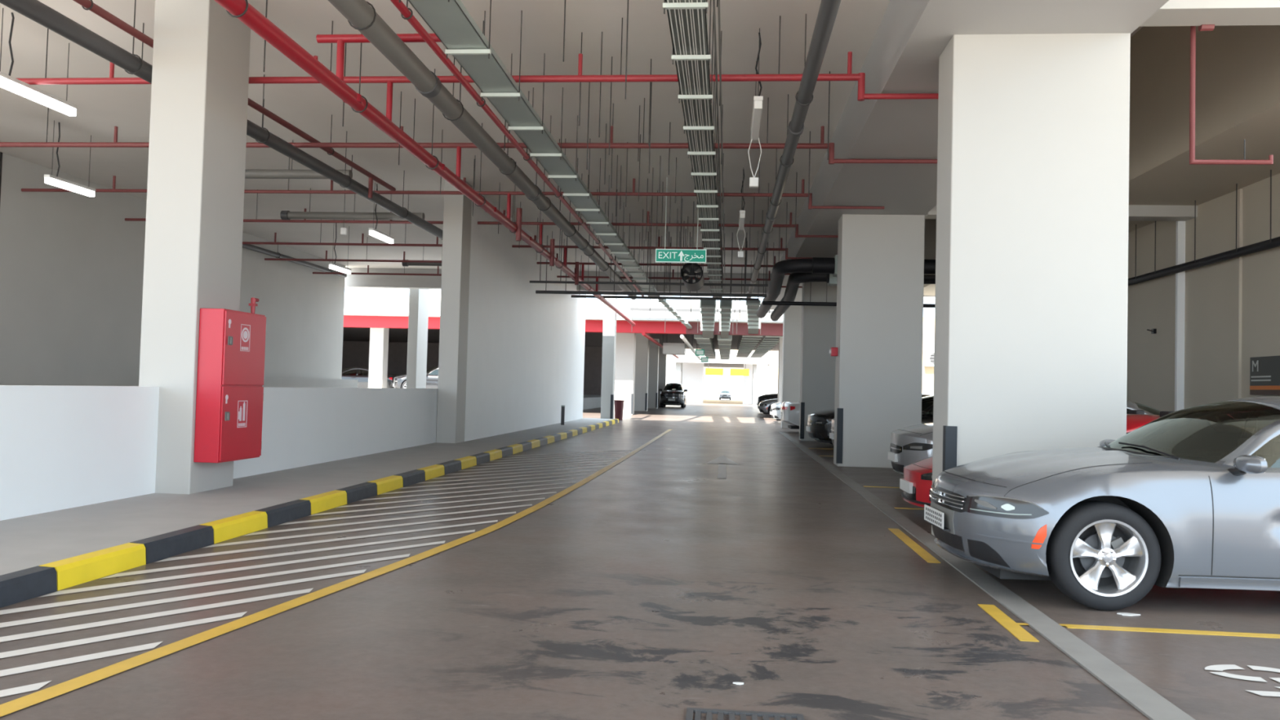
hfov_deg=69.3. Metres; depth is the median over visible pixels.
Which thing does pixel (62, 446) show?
wall
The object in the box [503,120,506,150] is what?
rod
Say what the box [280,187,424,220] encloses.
branch
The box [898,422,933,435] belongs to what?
hood
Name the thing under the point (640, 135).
rod
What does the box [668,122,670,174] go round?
rod
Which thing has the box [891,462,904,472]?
grille
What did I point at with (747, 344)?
cable tray
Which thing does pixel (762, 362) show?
column
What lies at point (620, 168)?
rod
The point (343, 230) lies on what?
box
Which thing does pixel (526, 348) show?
wall
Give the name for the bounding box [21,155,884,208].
pipe
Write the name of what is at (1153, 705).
drainage channel
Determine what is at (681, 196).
rod
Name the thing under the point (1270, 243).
drain pipe
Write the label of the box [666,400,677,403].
grille
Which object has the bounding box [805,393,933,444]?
car
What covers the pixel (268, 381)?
wall
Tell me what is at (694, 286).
fan
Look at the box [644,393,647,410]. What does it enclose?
guard
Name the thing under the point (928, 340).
wall
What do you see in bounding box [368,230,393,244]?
diffuser
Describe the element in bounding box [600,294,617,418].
column
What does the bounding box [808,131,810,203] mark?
rod
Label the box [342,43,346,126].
rod
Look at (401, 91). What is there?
rod
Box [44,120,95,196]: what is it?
tube light
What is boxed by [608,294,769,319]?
steel beam
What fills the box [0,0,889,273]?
ceiling
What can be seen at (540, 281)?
pipe
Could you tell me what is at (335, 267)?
diffuser
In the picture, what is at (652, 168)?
rod
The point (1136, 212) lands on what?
beam
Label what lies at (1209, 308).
wall
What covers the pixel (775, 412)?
car
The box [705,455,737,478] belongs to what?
arrow marking
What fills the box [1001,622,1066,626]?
road marking
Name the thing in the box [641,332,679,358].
pipe
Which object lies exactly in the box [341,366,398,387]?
car
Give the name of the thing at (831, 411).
hood
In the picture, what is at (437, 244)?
pipe
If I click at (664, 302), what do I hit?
cable tray
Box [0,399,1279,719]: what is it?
floor
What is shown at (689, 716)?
drain cover
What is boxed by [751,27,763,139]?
tube light
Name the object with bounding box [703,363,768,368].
ceiling
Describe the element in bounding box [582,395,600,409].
wall
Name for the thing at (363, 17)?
drain pipe
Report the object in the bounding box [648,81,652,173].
rod
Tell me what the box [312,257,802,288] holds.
pipe
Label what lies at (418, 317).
column
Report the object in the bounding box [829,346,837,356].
bell
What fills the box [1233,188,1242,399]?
trim
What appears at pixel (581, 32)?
rod
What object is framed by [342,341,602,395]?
wall
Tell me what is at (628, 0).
rod
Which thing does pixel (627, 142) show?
rod
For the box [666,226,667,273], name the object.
rod
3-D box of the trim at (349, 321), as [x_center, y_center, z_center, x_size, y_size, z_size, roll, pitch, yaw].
[-16.456,-2.096,49.990,37.900,0.600,0.650,1,-2,5]
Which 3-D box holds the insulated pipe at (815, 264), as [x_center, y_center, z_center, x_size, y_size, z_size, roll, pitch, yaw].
[7.560,-2.163,28.541,7.525,1.067,10.551,1,-2,5]
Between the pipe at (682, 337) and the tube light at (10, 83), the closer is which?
the tube light at (10, 83)
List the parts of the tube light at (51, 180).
power cord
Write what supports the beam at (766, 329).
attached to the fascia
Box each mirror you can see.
[921,410,925,416]
[1098,439,1115,446]
[1233,454,1267,474]
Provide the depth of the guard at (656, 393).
68.30 m
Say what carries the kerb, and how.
on the floor at (659, 584)
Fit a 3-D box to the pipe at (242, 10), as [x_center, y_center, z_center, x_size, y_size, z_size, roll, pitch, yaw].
[-2.199,-3.076,22.209,0.254,1.596,47.602,1,-2,5]
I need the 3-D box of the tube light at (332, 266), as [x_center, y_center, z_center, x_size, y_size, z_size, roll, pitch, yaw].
[-8.523,-3.217,26.413,0.110,1.386,1.300,1,-2,5]
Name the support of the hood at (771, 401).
attached to the car at (764, 406)
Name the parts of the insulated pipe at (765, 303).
rod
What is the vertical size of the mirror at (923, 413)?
0.123 m
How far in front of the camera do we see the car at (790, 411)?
32.88 m
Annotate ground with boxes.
[702,397,742,399]
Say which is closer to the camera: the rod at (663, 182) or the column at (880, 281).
the column at (880, 281)
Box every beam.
[344,267,935,297]
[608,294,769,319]
[630,307,773,334]
[675,349,778,364]
[769,0,1168,310]
[924,204,1197,221]
[924,218,936,259]
[1140,0,1279,26]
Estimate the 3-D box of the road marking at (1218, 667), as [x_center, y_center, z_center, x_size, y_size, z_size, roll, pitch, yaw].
[3.304,1.676,4.701,0.533,0.001,0.874,1,-2,5]
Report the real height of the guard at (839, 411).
1.100 m
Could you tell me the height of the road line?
0.001 m
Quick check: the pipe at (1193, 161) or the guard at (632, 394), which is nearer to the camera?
the pipe at (1193, 161)
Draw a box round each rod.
[263,0,267,71]
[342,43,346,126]
[398,91,401,164]
[440,129,443,193]
[459,65,462,102]
[472,159,475,213]
[497,182,500,233]
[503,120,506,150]
[562,0,565,62]
[578,31,582,125]
[586,82,590,169]
[598,31,602,137]
[604,123,606,184]
[608,56,612,155]
[610,103,613,187]
[615,155,617,216]
[619,168,621,209]
[624,0,628,99]
[625,142,627,207]
[637,105,639,161]
[638,134,640,201]
[641,210,643,250]
[645,178,648,240]
[648,58,651,146]
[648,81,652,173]
[648,226,649,266]
[651,168,653,226]
[656,190,657,243]
[661,182,663,222]
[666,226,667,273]
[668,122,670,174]
[675,157,676,203]
[675,209,677,248]
[680,195,681,248]
[680,198,682,248]
[688,201,696,276]
[785,201,787,254]
[795,177,796,232]
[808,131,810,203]
[827,71,830,159]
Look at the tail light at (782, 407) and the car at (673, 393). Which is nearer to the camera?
the tail light at (782, 407)
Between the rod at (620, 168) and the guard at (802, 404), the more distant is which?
the guard at (802, 404)
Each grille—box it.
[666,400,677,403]
[807,421,812,426]
[808,431,813,437]
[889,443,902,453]
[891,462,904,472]
[902,485,915,500]
[928,484,966,512]
[929,353,933,363]
[931,524,964,551]
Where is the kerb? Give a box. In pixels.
[0,418,618,608]
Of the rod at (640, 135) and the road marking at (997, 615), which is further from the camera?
the rod at (640, 135)
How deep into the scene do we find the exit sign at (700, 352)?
61.90 m
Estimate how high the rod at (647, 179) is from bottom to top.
1.346 m
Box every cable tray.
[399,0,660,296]
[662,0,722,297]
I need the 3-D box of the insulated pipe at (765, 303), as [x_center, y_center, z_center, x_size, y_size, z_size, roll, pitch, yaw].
[7.307,-2.496,26.137,7.600,2.021,0.110,1,-2,5]
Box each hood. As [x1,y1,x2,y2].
[662,389,682,393]
[760,393,777,396]
[761,399,777,403]
[813,408,834,415]
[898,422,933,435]
[912,456,932,469]
[945,447,1155,491]
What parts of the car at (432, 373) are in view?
door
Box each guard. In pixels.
[609,394,613,418]
[631,393,633,413]
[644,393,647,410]
[655,392,657,408]
[800,402,804,439]
[835,408,843,463]
[942,425,957,471]
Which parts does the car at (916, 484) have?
number plate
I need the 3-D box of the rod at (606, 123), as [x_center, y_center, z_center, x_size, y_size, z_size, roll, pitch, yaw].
[-0.587,-3.507,15.778,0.014,1.046,0.014,1,-2,5]
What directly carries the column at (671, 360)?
on the floor at (659, 584)
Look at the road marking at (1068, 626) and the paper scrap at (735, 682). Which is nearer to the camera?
the paper scrap at (735, 682)
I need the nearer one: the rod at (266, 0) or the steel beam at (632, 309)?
the rod at (266, 0)
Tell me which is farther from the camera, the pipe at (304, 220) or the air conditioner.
the air conditioner
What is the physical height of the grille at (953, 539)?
0.119 m
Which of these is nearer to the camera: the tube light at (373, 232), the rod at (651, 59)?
the rod at (651, 59)
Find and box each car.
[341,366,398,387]
[392,365,438,388]
[658,382,687,408]
[718,390,732,399]
[756,392,777,408]
[758,399,777,415]
[769,401,781,421]
[780,401,799,429]
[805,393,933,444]
[829,395,933,446]
[888,400,1160,475]
[899,409,1173,506]
[924,395,1279,610]
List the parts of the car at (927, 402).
number plate, door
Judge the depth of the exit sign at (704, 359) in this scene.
75.84 m
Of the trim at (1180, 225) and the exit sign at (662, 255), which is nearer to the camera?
the trim at (1180, 225)
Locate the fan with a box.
[680,226,704,291]
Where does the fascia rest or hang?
attached to the ceiling at (349, 334)
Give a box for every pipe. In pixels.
[0,0,443,239]
[0,97,937,164]
[16,15,938,101]
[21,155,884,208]
[72,0,395,198]
[124,189,838,237]
[213,0,635,326]
[242,222,812,259]
[242,241,346,277]
[264,240,790,275]
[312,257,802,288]
[315,33,441,81]
[328,0,636,299]
[390,0,644,296]
[529,231,768,286]
[535,235,766,297]
[571,264,759,301]
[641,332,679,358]
[680,333,701,359]
[746,0,840,301]
[756,254,935,318]
[762,253,934,307]
[769,272,935,320]
[1128,169,1279,285]
[1189,24,1273,164]
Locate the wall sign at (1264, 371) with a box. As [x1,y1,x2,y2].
[1249,355,1279,395]
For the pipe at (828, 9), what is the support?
hanging from the ceiling at (309, 108)
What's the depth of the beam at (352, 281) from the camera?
36.50 m
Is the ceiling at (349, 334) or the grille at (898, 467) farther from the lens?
the ceiling at (349, 334)
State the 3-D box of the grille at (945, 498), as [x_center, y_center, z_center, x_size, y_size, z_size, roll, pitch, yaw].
[2.426,1.087,7.354,0.135,0.134,0.952,1,-2,5]
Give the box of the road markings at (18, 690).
[0,449,631,697]
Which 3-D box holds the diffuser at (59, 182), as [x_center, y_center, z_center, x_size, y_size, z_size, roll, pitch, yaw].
[-10.409,-3.153,16.938,0.100,0.100,1.180,1,-2,5]
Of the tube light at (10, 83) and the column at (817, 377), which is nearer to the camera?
the tube light at (10, 83)
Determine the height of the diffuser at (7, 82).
0.100 m
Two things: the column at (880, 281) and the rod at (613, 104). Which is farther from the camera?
the column at (880, 281)
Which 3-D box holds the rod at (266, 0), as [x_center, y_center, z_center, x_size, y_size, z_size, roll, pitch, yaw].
[-4.095,-3.721,10.147,0.014,1.146,0.014,1,-2,5]
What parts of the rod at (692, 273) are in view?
rod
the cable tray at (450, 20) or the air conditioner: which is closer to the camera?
the cable tray at (450, 20)
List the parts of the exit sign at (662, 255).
rod, panel, frame, rod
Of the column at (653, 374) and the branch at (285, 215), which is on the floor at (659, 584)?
the column at (653, 374)
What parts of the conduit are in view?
rod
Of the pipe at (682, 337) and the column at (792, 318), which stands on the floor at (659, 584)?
the column at (792, 318)
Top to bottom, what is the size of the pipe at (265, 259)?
1.010 m
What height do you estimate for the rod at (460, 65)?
1.046 m
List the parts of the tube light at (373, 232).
power cord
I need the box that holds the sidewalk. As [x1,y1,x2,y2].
[0,417,613,575]
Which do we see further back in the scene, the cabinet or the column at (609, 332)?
the column at (609, 332)
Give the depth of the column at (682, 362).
112.00 m
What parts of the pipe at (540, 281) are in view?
rod, rod, rod, rod, rod, rod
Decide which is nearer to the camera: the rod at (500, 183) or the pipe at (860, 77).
the pipe at (860, 77)
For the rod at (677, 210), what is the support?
hanging from the ceiling at (309, 108)
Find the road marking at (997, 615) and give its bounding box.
[977,604,1039,641]
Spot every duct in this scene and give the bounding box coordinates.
[662,333,685,355]
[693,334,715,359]
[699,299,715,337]
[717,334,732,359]
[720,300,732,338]
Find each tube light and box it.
[0,8,77,115]
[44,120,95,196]
[328,219,351,274]
[368,183,394,244]
[738,167,745,230]
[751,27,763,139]
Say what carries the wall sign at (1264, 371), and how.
attached to the wall at (1209, 308)
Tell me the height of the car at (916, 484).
1.346 m
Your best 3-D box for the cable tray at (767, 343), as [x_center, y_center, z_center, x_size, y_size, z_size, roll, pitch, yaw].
[8.799,-1.446,66.005,1.050,1.596,33.100,1,-2,5]
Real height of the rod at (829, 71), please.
1.246 m
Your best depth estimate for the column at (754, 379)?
100.76 m
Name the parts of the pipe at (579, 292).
rod, rod, rod, rod, rod, rod, rod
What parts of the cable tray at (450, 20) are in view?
rod, rod, rod, rod, rod, rod, rod, rod, rod, rod, rod, rod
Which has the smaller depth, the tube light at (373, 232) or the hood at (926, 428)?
the hood at (926, 428)
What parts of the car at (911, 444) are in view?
number plate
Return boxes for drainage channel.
[778,431,1195,719]
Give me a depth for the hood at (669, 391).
73.57 m
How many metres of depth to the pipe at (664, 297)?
33.60 m
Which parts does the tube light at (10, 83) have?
power cord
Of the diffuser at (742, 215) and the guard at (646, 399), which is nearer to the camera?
the diffuser at (742, 215)
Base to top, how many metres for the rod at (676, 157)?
0.896 m
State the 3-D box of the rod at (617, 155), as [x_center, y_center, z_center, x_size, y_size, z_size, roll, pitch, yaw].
[-0.450,-3.364,17.891,0.014,1.196,0.014,1,-2,5]
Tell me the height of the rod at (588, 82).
1.346 m
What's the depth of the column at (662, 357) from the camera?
77.37 m
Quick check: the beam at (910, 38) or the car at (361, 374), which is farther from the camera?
the car at (361, 374)
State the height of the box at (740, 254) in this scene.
0.634 m
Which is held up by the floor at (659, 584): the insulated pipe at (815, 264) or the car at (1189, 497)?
the car at (1189, 497)
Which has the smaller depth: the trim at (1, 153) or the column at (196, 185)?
the column at (196, 185)
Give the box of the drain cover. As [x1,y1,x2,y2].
[685,707,804,719]
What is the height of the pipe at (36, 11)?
1.026 m
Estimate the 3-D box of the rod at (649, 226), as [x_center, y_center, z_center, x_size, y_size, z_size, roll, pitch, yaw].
[0.239,-3.082,24.041,0.014,1.346,0.014,1,-2,5]
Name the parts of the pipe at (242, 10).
rod, rod, rod, rod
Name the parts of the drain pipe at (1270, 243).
rod, rod, rod, rod, rod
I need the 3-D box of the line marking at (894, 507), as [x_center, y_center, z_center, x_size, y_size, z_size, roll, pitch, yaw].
[5.859,1.959,11.656,5.200,0.005,0.085,1,-2,5]
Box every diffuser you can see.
[0,75,76,115]
[44,177,94,196]
[328,264,351,274]
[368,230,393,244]
[738,213,745,230]
[751,100,762,139]
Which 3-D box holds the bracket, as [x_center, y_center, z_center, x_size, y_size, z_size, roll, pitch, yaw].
[10.645,-0.602,19.312,0.241,0.100,0.114,2,-2,-13]
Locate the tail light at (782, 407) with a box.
[780,406,787,409]
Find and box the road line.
[0,429,671,716]
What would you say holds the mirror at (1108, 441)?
on the car at (1189, 497)
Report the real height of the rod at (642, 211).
1.046 m
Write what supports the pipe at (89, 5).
hanging from the ceiling at (309, 108)
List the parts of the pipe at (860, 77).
rod, rod, rod, rod, rod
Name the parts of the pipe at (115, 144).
rod, rod, rod, rod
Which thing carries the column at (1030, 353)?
on the floor at (659, 584)
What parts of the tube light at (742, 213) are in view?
power cord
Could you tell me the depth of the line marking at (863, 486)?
14.53 m
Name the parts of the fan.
rod, casing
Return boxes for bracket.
[1146,328,1156,333]
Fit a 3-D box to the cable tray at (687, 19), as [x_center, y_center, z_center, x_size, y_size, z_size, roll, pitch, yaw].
[1.304,-3.373,17.726,0.419,1.096,35.301,1,-2,5]
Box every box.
[340,193,346,235]
[736,227,745,257]
[747,137,761,187]
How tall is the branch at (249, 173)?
0.752 m
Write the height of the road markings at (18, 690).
0.001 m
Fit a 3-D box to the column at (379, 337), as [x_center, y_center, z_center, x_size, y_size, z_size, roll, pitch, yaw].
[-14.807,-0.274,52.516,0.800,4.400,0.800,1,-2,5]
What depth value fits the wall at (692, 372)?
104.85 m
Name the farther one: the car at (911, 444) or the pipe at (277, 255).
the pipe at (277, 255)
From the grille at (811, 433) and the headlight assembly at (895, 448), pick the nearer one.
the headlight assembly at (895, 448)
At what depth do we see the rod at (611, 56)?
12.57 m
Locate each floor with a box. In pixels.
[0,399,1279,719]
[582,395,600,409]
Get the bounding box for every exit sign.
[655,177,706,262]
[695,347,704,355]
[701,356,708,362]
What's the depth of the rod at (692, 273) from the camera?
22.04 m
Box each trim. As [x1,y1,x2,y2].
[0,151,2,200]
[343,315,685,333]
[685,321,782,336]
[1174,221,1185,411]
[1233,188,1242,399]
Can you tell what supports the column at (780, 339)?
on the floor at (659, 584)
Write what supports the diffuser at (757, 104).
attached to the tube light at (757, 100)
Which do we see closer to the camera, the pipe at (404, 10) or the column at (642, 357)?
the pipe at (404, 10)
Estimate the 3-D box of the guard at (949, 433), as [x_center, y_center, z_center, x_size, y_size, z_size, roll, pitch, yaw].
[3.044,1.200,9.120,0.110,1.100,0.110,1,-2,5]
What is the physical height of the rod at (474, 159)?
1.146 m
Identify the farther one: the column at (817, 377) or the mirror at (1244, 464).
the column at (817, 377)
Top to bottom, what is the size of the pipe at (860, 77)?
1.018 m
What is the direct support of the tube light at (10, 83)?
hanging from the ceiling at (309, 108)
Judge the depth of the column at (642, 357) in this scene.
59.45 m
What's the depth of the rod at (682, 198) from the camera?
21.80 m
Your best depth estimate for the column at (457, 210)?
20.34 m
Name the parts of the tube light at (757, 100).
power cord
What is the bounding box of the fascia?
[343,295,783,324]
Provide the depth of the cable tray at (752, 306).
40.79 m
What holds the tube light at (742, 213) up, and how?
hanging from the ceiling at (309, 108)
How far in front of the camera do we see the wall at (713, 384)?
189.03 m
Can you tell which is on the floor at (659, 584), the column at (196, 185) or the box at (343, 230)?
the column at (196, 185)
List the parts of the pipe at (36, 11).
rod, rod, rod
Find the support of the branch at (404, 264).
hanging from the ceiling at (309, 108)
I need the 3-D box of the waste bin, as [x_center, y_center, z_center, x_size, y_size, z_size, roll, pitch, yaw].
[-0.951,2.257,41.711,0.480,0.900,0.480,1,-2,5]
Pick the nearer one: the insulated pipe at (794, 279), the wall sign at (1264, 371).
the wall sign at (1264, 371)
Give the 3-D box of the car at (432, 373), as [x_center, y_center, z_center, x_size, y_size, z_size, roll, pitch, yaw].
[-10.815,1.121,50.517,5.084,1.696,2.308,2,-2,-6]
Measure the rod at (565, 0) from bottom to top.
0.896 m
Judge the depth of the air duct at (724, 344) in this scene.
58.73 m
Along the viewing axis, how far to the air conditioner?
48.45 m
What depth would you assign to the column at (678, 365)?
101.55 m
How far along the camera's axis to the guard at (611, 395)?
38.91 m
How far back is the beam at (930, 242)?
27.46 m
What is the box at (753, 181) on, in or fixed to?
hanging from the tube light at (757, 100)
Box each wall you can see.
[0,152,345,386]
[0,385,437,520]
[262,377,357,387]
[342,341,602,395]
[464,186,586,441]
[681,362,703,403]
[685,348,778,398]
[742,364,752,404]
[921,317,934,394]
[1126,173,1279,411]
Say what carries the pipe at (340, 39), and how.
on the pipe at (242, 10)
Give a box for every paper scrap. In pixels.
[733,681,743,684]
[1116,612,1140,615]
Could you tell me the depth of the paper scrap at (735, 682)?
4.58 m
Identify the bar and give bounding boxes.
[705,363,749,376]
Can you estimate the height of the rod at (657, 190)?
1.346 m
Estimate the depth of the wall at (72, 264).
21.88 m
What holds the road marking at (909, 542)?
on the floor at (659, 584)
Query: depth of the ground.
164.27 m
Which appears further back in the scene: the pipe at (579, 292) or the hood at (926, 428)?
the pipe at (579, 292)
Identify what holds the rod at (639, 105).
hanging from the ceiling at (309, 108)
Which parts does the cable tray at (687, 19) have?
rod, rod, rail, rod, rod, rod, rod, rod, rod, rod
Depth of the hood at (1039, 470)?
6.86 m
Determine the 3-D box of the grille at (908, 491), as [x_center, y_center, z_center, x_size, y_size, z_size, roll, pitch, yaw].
[3.196,1.565,11.043,0.042,0.181,0.704,1,-2,4]
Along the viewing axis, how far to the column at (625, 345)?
50.51 m
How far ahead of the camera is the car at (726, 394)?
148.70 m
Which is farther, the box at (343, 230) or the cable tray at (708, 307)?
the cable tray at (708, 307)
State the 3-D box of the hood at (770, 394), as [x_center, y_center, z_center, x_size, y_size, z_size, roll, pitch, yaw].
[8.745,2.403,63.401,1.159,0.274,1.615,2,-2,0]
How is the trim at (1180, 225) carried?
attached to the wall at (1209, 308)
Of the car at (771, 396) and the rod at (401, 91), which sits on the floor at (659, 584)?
the car at (771, 396)
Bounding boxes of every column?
[138,0,250,493]
[368,328,388,387]
[406,288,429,388]
[435,179,472,443]
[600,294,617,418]
[613,333,635,414]
[634,333,649,411]
[647,338,659,408]
[657,346,666,406]
[666,354,675,383]
[675,362,681,383]
[680,362,682,383]
[751,364,753,403]
[752,364,756,404]
[755,352,768,406]
[777,337,782,402]
[781,305,801,428]
[799,281,836,441]
[833,214,924,468]
[931,32,1130,537]
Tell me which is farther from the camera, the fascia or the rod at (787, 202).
the fascia
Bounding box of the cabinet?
[193,297,266,462]
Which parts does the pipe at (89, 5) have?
rod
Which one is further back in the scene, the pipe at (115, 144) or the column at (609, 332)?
the column at (609, 332)
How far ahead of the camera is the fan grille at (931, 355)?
48.42 m
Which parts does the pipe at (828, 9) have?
rod, rod, rod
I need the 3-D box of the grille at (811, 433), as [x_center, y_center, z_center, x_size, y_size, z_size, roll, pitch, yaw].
[4.624,2.021,25.113,0.112,0.124,0.932,1,-2,4]
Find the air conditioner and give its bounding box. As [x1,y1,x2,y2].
[924,350,934,366]
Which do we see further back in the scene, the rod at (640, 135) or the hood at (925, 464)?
the rod at (640, 135)
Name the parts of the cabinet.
handle, handle, door, door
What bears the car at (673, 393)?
on the floor at (659, 584)
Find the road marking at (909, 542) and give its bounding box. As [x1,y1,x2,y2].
[888,528,940,563]
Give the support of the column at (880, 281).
on the floor at (659, 584)
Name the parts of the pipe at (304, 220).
rod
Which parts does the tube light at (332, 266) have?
power cord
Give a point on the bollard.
(562, 411)
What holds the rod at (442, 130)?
hanging from the ceiling at (309, 108)
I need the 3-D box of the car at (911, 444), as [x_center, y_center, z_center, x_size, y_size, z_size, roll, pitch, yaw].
[6.509,1.300,14.458,5.084,1.527,2.308,1,-2,4]
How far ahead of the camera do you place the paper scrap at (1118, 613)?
6.28 m
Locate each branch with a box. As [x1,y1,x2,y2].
[244,139,352,178]
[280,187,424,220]
[401,250,441,266]
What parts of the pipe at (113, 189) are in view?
rod, rod, rod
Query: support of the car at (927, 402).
on the floor at (659, 584)
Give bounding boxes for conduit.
[712,0,725,293]
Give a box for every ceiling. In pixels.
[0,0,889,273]
[342,327,778,351]
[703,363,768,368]
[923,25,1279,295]
[1130,26,1143,37]
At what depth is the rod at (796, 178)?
18.90 m
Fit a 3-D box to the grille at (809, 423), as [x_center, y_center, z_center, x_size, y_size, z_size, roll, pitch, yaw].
[4.589,1.726,25.125,0.059,0.135,0.869,1,-2,4]
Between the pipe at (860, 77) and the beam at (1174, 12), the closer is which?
the beam at (1174, 12)
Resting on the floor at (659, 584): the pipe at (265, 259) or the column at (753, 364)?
the column at (753, 364)
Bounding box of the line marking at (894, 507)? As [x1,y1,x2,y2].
[893,506,924,509]
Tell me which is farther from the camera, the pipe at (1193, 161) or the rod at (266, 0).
the rod at (266, 0)
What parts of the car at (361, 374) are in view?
door, door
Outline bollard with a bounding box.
[560,405,564,425]
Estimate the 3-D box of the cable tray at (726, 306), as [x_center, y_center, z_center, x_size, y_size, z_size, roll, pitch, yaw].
[3.951,-1.762,42.900,0.520,0.758,13.600,1,-2,5]
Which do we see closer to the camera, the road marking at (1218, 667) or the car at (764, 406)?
the road marking at (1218, 667)
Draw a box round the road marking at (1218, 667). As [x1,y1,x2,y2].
[1204,664,1279,696]
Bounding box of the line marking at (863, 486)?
[862,485,899,488]
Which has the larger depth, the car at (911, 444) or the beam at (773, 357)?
the beam at (773, 357)
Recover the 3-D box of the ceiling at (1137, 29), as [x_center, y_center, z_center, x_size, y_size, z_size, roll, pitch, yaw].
[7.461,-5.681,18.893,7.300,0.400,43.400,1,-2,5]
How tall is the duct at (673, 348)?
1.400 m
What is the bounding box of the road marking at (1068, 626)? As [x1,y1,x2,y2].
[1063,623,1279,638]
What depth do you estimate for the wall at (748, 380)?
104.29 m
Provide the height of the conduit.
0.957 m
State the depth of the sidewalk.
9.42 m
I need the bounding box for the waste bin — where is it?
[614,400,624,420]

